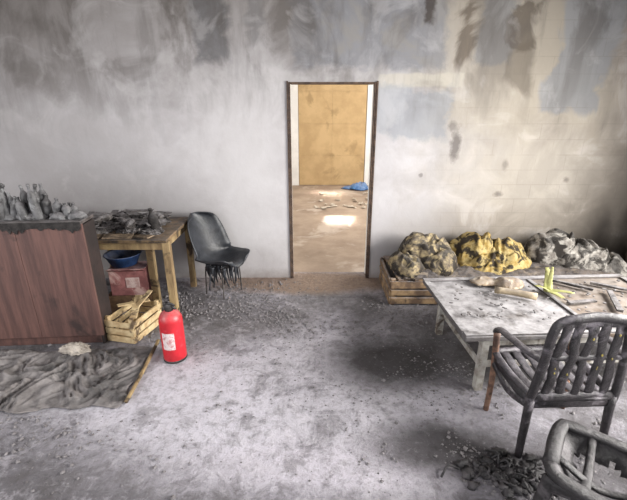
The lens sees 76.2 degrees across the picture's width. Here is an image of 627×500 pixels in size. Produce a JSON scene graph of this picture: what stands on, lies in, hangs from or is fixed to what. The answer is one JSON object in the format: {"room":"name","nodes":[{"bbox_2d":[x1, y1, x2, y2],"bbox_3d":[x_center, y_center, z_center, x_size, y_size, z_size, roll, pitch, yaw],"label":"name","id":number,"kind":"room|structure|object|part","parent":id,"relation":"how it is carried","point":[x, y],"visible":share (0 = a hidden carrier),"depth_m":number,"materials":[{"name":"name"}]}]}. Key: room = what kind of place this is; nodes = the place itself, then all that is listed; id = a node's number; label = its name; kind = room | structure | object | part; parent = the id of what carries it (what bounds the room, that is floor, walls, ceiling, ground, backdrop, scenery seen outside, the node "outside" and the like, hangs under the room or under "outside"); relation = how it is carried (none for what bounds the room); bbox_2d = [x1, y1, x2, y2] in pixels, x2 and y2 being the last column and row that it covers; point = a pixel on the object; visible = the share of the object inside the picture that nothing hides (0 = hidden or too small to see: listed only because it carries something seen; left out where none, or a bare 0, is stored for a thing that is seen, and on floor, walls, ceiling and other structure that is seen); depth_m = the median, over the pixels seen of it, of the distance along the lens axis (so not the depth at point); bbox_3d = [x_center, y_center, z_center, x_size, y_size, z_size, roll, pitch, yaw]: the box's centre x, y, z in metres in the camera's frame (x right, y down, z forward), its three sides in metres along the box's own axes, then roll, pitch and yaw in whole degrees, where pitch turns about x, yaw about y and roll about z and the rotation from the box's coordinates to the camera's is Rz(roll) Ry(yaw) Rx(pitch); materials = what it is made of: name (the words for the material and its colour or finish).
{"room":"fire-damaged room","nodes":[
{"label":"fire-damaged room","id":0,"kind":"room"},
{"bbox_2d":[0,0,626,277],"bbox_3d":[0.000,-1.197,4.034,7.500,3.150,0.160,0,20,0],"label":"wall","id":1,"kind":"structure","parent":0,"point":[503,119],"depth_m":3.88,"materials":[{"name":"paint"}]},
{"bbox_2d":[286,81,291,277],"bbox_3d":[-0.250,-0.640,4.143,0.016,2.050,0.014,0,20,0],"label":"trim","id":2,"kind":"structure","parent":1,"relation":"attached to","point":[286,81],"depth_m":4.09,"materials":[{"name":"brown wood"}]},
{"bbox_2d":[288,82,376,277],"bbox_3d":[0.180,-0.671,4.226,0.840,2.030,0.180,0,20,0],"label":"door frame","id":3,"kind":"structure","parent":1,"relation":"in","point":[375,84],"depth_m":4.13,"materials":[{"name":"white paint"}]},
{"bbox_2d":[290,82,374,84],"bbox_3d":[0.180,-1.617,3.881,0.808,0.016,0.180,0,20,0],"label":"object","id":4,"kind":"object","parent":1,"relation":"attached to","point":[291,83],"visible":1,"depth_m":3.80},
{"bbox_2d":[367,81,378,277],"bbox_3d":[0.610,-0.640,4.143,0.016,2.050,0.014,0,20,0],"label":"trim","id":5,"kind":"structure","parent":1,"relation":"attached to","point":[377,81],"depth_m":4.09,"materials":[{"name":"brown wood"}]},
{"bbox_2d":[0,185,626,499],"bbox_3d":[0.000,0.378,4.458,7.820,0.100,11.120,0,20,0],"label":"floor","id":6,"kind":"structure","parent":0,"point":[292,437],"depth_m":2.54,"materials":[{"name":"grey concrete"}]},
{"bbox_2d":[0,214,114,345],"bbox_3d":[-2.418,0.261,3.121,1.454,1.034,0.231,-1,20,-4],"label":"base cabinet","id":7,"kind":"object","parent":6,"relation":"on","point":[53,287],"visible":0.94,"depth_m":3.05,"materials":[{"name":"red wood"}]},
{"bbox_3d":[-2.396,0.262,3.022,0.473,0.930,0.024,-1,20,-4],"label":"door panel","id":8,"kind":"part","parent":7,"relation":"part of","materials":[{"name":"red wood"}]},
{"bbox_2d":[0,183,87,221],"bbox_3d":[-2.181,-0.361,2.925,0.993,0.290,0.198,-2,20,-5],"label":"bottles","id":9,"kind":"object","parent":7,"relation":"on","point":[33,205],"visible":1,"depth_m":2.91,"materials":[{"name":"glass"}]},
{"bbox_3d":[-1.922,0.251,3.054,0.473,0.930,0.024,-1,20,-4],"label":"door panel","id":10,"kind":"part","parent":7,"relation":"part of","materials":[{"name":"red wood"}]},
{"bbox_2d":[0,346,157,413],"bbox_3d":[-2.088,0.880,2.844,1.717,0.052,0.749,0,20,0],"label":"rumpled groundsheet","id":11,"kind":"object","parent":6,"relation":"on","point":[30,380],"visible":0.95,"depth_m":2.81,"materials":[{"name":"fabric"}]},
{"bbox_2d":[58,342,90,355],"bbox_3d":[-1.833,0.752,3.084,0.258,0.077,0.140,0,20,0],"label":"rag","id":12,"kind":"object","parent":11,"relation":"on","point":[72,348],"visible":1,"depth_m":3.05,"materials":[{"name":"beige fabric"}]},
{"bbox_2d":[105,261,152,312],"bbox_3d":[-1.718,0.348,3.747,0.407,0.454,0.244,-2,20,-6],"label":"cardboard boxes","id":13,"kind":"object","parent":6,"relation":"on","point":[128,282],"visible":0.75,"depth_m":3.66},
{"bbox_2d":[103,250,141,267],"bbox_3d":[-1.740,0.076,3.667,0.330,0.112,0.330,0,20,0],"label":"plastic basin","id":14,"kind":"object","parent":13,"relation":"on","point":[116,258],"visible":0.85,"depth_m":3.64,"materials":[{"name":"blue plastic"}]},
{"bbox_2d":[104,290,160,343],"bbox_3d":[-1.525,0.550,3.393,0.275,0.305,0.394,5,21,13],"label":"wooden crate","id":15,"kind":"object","parent":6,"relation":"on","point":[132,330],"visible":0.87,"depth_m":3.35,"materials":[{"name":"brown wood"}]},
{"bbox_3d":[-1.673,0.637,3.277,0.028,0.220,0.028,5,21,13],"label":"post","id":16,"kind":"part","parent":15,"relation":"part of","materials":[{"name":"brown wood"}]},
{"bbox_3d":[-1.459,0.656,3.227,0.028,0.220,0.028,5,21,13],"label":"post","id":17,"kind":"part","parent":15,"relation":"part of","materials":[{"name":"brown wood"}]},
{"bbox_2d":[124,339,159,402],"bbox_3d":[-1.233,0.856,2.908,0.028,0.049,0.682,-1,20,-3],"label":"wooden stick","id":18,"kind":"object","parent":6,"relation":"on","point":[139,377],"visible":1,"depth_m":2.86,"materials":[{"name":"brown wood"}]},
{"bbox_2d":[98,217,196,310],"bbox_3d":[-1.698,0.143,3.861,0.903,0.752,0.742,0,20,0],"label":"wooden table","id":19,"kind":"object","parent":6,"relation":"on","point":[174,229],"visible":0.41,"depth_m":3.60,"materials":[{"name":"brown wood"}]},
{"bbox_2d":[97,233,153,238],"bbox_3d":[-1.699,-0.118,3.433,0.660,0.027,0.157,0,20,0],"label":"papers","id":20,"kind":"object","parent":19,"relation":"on","point":[106,236],"visible":0.74,"depth_m":3.43,"materials":[{"name":"beige paper"}]},
{"bbox_2d":[88,209,171,234],"bbox_3d":[-1.731,-0.273,3.719,0.829,0.128,0.681,0,20,0],"label":"debris heap","id":21,"kind":"object","parent":19,"relation":"on","point":[135,223],"visible":0.8,"depth_m":3.62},
{"bbox_2d":[147,208,160,229],"bbox_3d":[-1.409,-0.259,3.538,0.104,0.236,0.101,0,20,0],"label":"bottle","id":22,"kind":"object","parent":19,"relation":"on","point":[152,218],"visible":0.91,"depth_m":3.50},
{"bbox_3d":[-1.480,0.219,3.698,0.068,0.722,0.051,0,20,0],"label":"leg","id":23,"kind":"part","parent":19,"relation":"part of","materials":[{"name":"brown wood"}]},
{"bbox_3d":[-1.280,0.257,3.594,0.067,0.722,0.057,0,20,0],"label":"leg","id":24,"kind":"part","parent":19,"relation":"part of","materials":[{"name":"brown wood"}]},
{"bbox_3d":[-1.280,0.047,4.167,0.057,0.723,0.058,0,20,0],"label":"leg","id":25,"kind":"part","parent":19,"relation":"part of","materials":[{"name":"brown wood"}]},
{"bbox_2d":[158,302,187,363],"bbox_3d":[-1.060,0.604,2.997,0.176,0.475,0.176,0,20,0],"label":"fire extinguisher","id":26,"kind":"object","parent":6,"relation":"on","point":[170,320],"visible":1,"depth_m":2.94,"materials":[{"name":"red metal"}]},
{"bbox_2d":[187,212,249,299],"bbox_3d":[-0.975,0.046,4.033,0.612,0.796,0.497,12,23,30],"label":"plastic chair","id":27,"kind":"object","parent":6,"relation":"on","point":[211,244],"visible":1,"depth_m":4.07,"materials":[{"name":"black plastic"}]},
{"bbox_3d":[-1.070,0.292,4.044,0.057,0.326,0.016,-8,21,-20],"label":"leg","id":28,"kind":"part","parent":27,"relation":"part of","materials":[{"name":"grey metal"}]},
{"bbox_3d":[-0.890,0.330,3.938,0.016,0.326,0.057,-1,20,-4],"label":"leg","id":29,"kind":"part","parent":27,"relation":"part of","materials":[{"name":"grey metal"}]},
{"bbox_2d":[0,279,626,499],"bbox_3d":[-0.016,0.958,2.675,7.143,0.027,3.816,0,20,0],"label":"rubble","id":30,"kind":"object","parent":6,"relation":"on","point":[465,448],"visible":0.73,"depth_m":3.21,"materials":[{"name":"grey stone"}]},
{"bbox_2d":[314,192,367,208],"bbox_3d":[0.630,-1.004,8.051,1.254,0.043,1.482,0,20,0],"label":"paper litter","id":31,"kind":"object","parent":6,"relation":"on","point":[366,198],"visible":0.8,"depth_m":7.71,"materials":[{"name":"beige paper"}]},
{"bbox_2d":[341,182,367,190],"bbox_3d":[0.952,-1.476,9.153,0.636,0.164,0.420,0,20,0],"label":"bundle","id":32,"kind":"object","parent":6,"relation":"on","point":[361,186],"visible":0.98,"depth_m":9.03,"materials":[{"name":"blue fabric"}]},
{"bbox_2d":[379,256,614,304],"bbox_3d":[1.939,0.259,4.106,2.432,0.364,0.651,0,20,0],"label":"bed","id":33,"kind":"object","parent":6,"relation":"on","point":[389,284],"visible":0.15,"depth_m":3.83,"materials":[{"name":"brown wood"}]},
{"bbox_3d":[0.760,0.399,3.859,0.050,0.270,0.040,0,20,0],"label":"post","id":34,"kind":"part","parent":33,"relation":"part of","materials":[{"name":"brown wood"}]},
{"bbox_2d":[387,232,457,277],"bbox_3d":[1.088,0.005,4.001,0.672,0.329,0.636,0,20,0],"label":"quilt","id":35,"kind":"object","parent":33,"relation":"on","point":[418,252],"visible":1,"depth_m":3.87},
{"bbox_2d":[448,232,531,274],"bbox_3d":[1.785,-0.007,4.033,0.826,0.333,0.606,0,20,0],"label":"quilt","id":36,"kind":"object","parent":33,"relation":"on","point":[498,256],"visible":0.99,"depth_m":3.93,"materials":[{"name":"yellow fabric"}]},
{"bbox_3d":[1.993,0.135,4.050,2.292,0.092,0.632,0,20,0],"label":"charred mattress","id":37,"kind":"part","parent":33,"relation":"part of","materials":[{"name":"grey fabric"}]},
{"bbox_2d":[524,228,626,276],"bbox_3d":[2.659,-0.018,4.032,0.980,0.356,0.560,3,20,9],"label":"blanket","id":38,"kind":"object","parent":33,"relation":"on","point":[555,246],"visible":0.98,"depth_m":3.92,"materials":[{"name":"grey fabric"}]},
{"bbox_2d":[440,446,558,499],"bbox_3d":[0.993,1.165,2.072,0.621,0.054,0.360,-7,21,-20],"label":"heap","id":39,"kind":"object","parent":6,"relation":"on","point":[513,478],"visible":0.88,"depth_m":2.09,"materials":[{"name":"grey stone"}]},
{"bbox_2d":[423,274,626,390],"bbox_3d":[1.788,0.582,3.032,1.728,0.497,0.886,-1,20,-3],"label":"table","id":40,"kind":"object","parent":6,"relation":"on","point":[530,328],"depth_m":2.90,"materials":[{"name":"white wood"}]},
{"bbox_3d":[1.063,0.508,3.327,0.054,0.433,0.054,-1,20,-3],"label":"leg","id":41,"kind":"part","parent":40,"relation":"part of","materials":[{"name":"paint"}]},
{"bbox_3d":[1.119,0.747,2.671,0.055,0.434,0.052,-1,20,-3],"label":"leg","id":42,"kind":"part","parent":40,"relation":"part of","materials":[{"name":"paint"}]},
{"bbox_2d":[469,276,524,289],"bbox_3d":[1.461,0.240,3.184,0.408,0.072,0.185,6,21,17],"label":"paper","id":43,"kind":"object","parent":40,"relation":"on","point":[506,282],"visible":0.96,"depth_m":3.15,"materials":[{"name":"beige paper"}]},
{"bbox_3d":[1.360,0.403,2.943,0.865,0.037,0.885,-1,20,-3],"label":"panel","id":44,"kind":"part","parent":40,"relation":"part of","materials":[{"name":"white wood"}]},
{"bbox_2d":[494,286,537,299],"bbox_3d":[1.510,0.322,2.992,0.289,0.055,0.057,9,22,23],"label":"paper roll","id":45,"kind":"object","parent":40,"relation":"on","point":[499,290],"visible":1,"depth_m":2.97,"materials":[{"name":"beige paper"}]},
{"bbox_3d":[1.770,0.350,2.979,1.570,0.025,0.661,0,20,0],"label":"charred slats","id":46,"kind":"part","parent":40,"relation":"part of","materials":[{"name":"grey wood"}]},
{"bbox_2d":[534,267,574,297],"bbox_3d":[1.800,0.248,3.001,0.192,0.177,0.250,-11,23,-27],"label":"yellow plastic leaves","id":47,"kind":"object","parent":40,"relation":"on","point":[548,287],"visible":1,"depth_m":3.06,"materials":[{"name":"yellow plastic"}]},
{"bbox_3d":[2.229,0.390,2.988,0.844,0.034,0.884,-1,20,-3],"label":"panel","id":48,"kind":"part","parent":40,"relation":"part of","materials":[{"name":"grey wood"}]},
{"bbox_2d":[483,312,626,458],"bbox_3d":[1.356,0.640,2.234,0.583,0.931,0.534,-1,20,-2],"label":"armchair","id":49,"kind":"object","parent":6,"relation":"on","point":[588,389],"visible":1,"depth_m":2.06,"materials":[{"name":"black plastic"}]},
{"bbox_3d":[1.106,0.750,2.477,0.054,0.558,0.069,-1,20,-2],"label":"leg","id":50,"kind":"part","parent":49,"relation":"part of","materials":[{"name":"brown wood"}]},
{"bbox_3d":[1.110,0.523,2.189,0.085,0.093,0.433,-3,20,-8],"label":"arm","id":51,"kind":"part","parent":49,"relation":"part of","materials":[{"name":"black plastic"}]},
{"bbox_3d":[1.139,0.949,2.159,0.053,0.402,0.061,-1,20,-2],"label":"leg","id":52,"kind":"part","parent":49,"relation":"part of","materials":[{"name":"black plastic"}]},
{"bbox_3d":[1.592,0.744,2.493,0.054,0.558,0.069,-1,20,-2],"label":"leg","id":53,"kind":"part","parent":49,"relation":"part of","materials":[{"name":"grey wood"}]},
{"bbox_3d":[1.363,0.768,2.100,0.449,0.057,0.030,-1,20,-2],"label":"rail","id":54,"kind":"part","parent":49,"relation":"part of","materials":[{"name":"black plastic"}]},
{"bbox_3d":[1.359,0.557,1.985,0.512,0.604,0.123,-1,20,-2],"label":"frame","id":55,"kind":"part","parent":49,"relation":"part of","materials":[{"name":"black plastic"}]},
{"bbox_3d":[1.342,0.532,1.975,0.394,0.030,0.021,-1,20,-2],"label":"rail","id":56,"kind":"part","parent":49,"relation":"part of","materials":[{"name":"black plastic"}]},
{"bbox_3d":[1.601,0.517,2.205,0.085,0.093,0.433,2,20,4],"label":"arm","id":57,"kind":"part","parent":49,"relation":"part of","materials":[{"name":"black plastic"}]},
{"bbox_3d":[1.584,0.943,2.174,0.053,0.402,0.061,-1,20,-2],"label":"leg","id":58,"kind":"part","parent":49,"relation":"part of","materials":[{"name":"black plastic"}]},
{"bbox_2d":[532,418,626,499],"bbox_3d":[1.330,1.110,1.865,0.481,0.304,0.481,15,25,35],"label":"armchair","id":59,"kind":"object","parent":6,"relation":"on","point":[566,439],"visible":1,"depth_m":1.91,"materials":[{"name":"charred wood"}]},
{"bbox_3d":[1.056,1.142,1.845,0.086,0.257,0.052,1,20,2],"label":"leg","id":60,"kind":"part","parent":59,"relation":"part of","materials":[{"name":"plastic"}]},
{"bbox_3d":[1.330,1.062,1.850,0.398,0.157,0.398,15,25,35],"label":"burned through seat","id":61,"kind":"part","parent":59,"relation":"part of","materials":[{"name":"plastic"}]},
{"bbox_2d":[298,87,367,181],"bbox_3d":[0.500,-3.044,9.183,6.000,3.100,0.100,0,20,0],"label":"wall","id":62,"kind":"structure","parent":0,"point":[367,87],"depth_m":9.21,"materials":[{"name":"beige paint"}]},
{"bbox_2d":[290,84,298,184],"bbox_3d":[-0.460,-2.923,9.142,0.220,2.900,0.050,0,20,0],"label":"trim","id":63,"kind":"structure","parent":62,"relation":"attached to","point":[293,88],"depth_m":9.21,"materials":[{"name":"white paint"}]},
{"bbox_2d":[299,155,331,184],"bbox_3d":[0.045,-1.902,9.524,0.768,0.698,0.030,0,20,0],"label":"panel","id":64,"kind":"object","parent":62,"relation":"attached to","point":[313,169],"visible":1,"depth_m":9.50,"materials":[{"name":"brown wood"}]},
{"bbox_2d":[299,124,331,154],"bbox_3d":[0.045,-2.560,9.284,0.768,0.698,0.030,0,20,0],"label":"panel","id":65,"kind":"object","parent":62,"relation":"attached to","point":[314,139],"visible":1,"depth_m":9.27,"materials":[{"name":"brown wood"}]},
{"bbox_2d":[298,91,332,123],"bbox_3d":[0.045,-3.218,9.045,0.768,0.698,0.030,0,20,0],"label":"panel","id":66,"kind":"object","parent":62,"relation":"attached to","point":[315,107],"visible":1,"depth_m":9.03,"materials":[{"name":"brown wood"}]},
{"bbox_2d":[298,85,332,90],"bbox_3d":[0.045,-3.875,8.806,0.768,0.698,0.030,0,20,0],"label":"panel","id":67,"kind":"object","parent":62,"relation":"attached to","point":[300,87],"visible":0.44,"depth_m":8.89,"materials":[{"name":"brown wood"}]},
{"bbox_2d":[331,155,364,184],"bbox_3d":[0.815,-1.902,9.524,0.768,0.698,0.030,0,20,0],"label":"panel","id":68,"kind":"object","parent":62,"relation":"attached to","point":[346,169],"visible":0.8,"depth_m":9.50,"materials":[{"name":"brown wood"}]},
{"bbox_2d":[332,124,365,154],"bbox_3d":[0.815,-2.560,9.284,0.768,0.698,0.030,0,20,0],"label":"panel","id":69,"kind":"object","parent":62,"relation":"attached to","point":[347,139],"visible":1,"depth_m":9.27,"materials":[{"name":"brown wood"}]},
{"bbox_2d":[332,91,366,123],"bbox_3d":[0.815,-3.218,9.045,0.768,0.698,0.030,0,20,0],"label":"panel","id":70,"kind":"object","parent":62,"relation":"attached to","point":[349,107],"visible":1,"depth_m":9.03,"materials":[{"name":"brown wood"}]},
{"bbox_2d":[333,85,367,90],"bbox_3d":[0.815,-3.875,8.806,0.768,0.698,0.030,0,20,0],"label":"panel","id":71,"kind":"object","parent":62,"relation":"attached to","point":[335,87],"visible":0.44,"depth_m":8.89,"materials":[{"name":"brown wood"}]},
{"bbox_2d":[364,85,372,184],"bbox_3d":[1.330,-2.923,9.142,0.240,2.900,0.050,0,20,0],"label":"trim","id":72,"kind":"structure","parent":62,"relation":"attached to","point":[370,87],"depth_m":9.20,"materials":[{"name":"white paint"}]}
]}

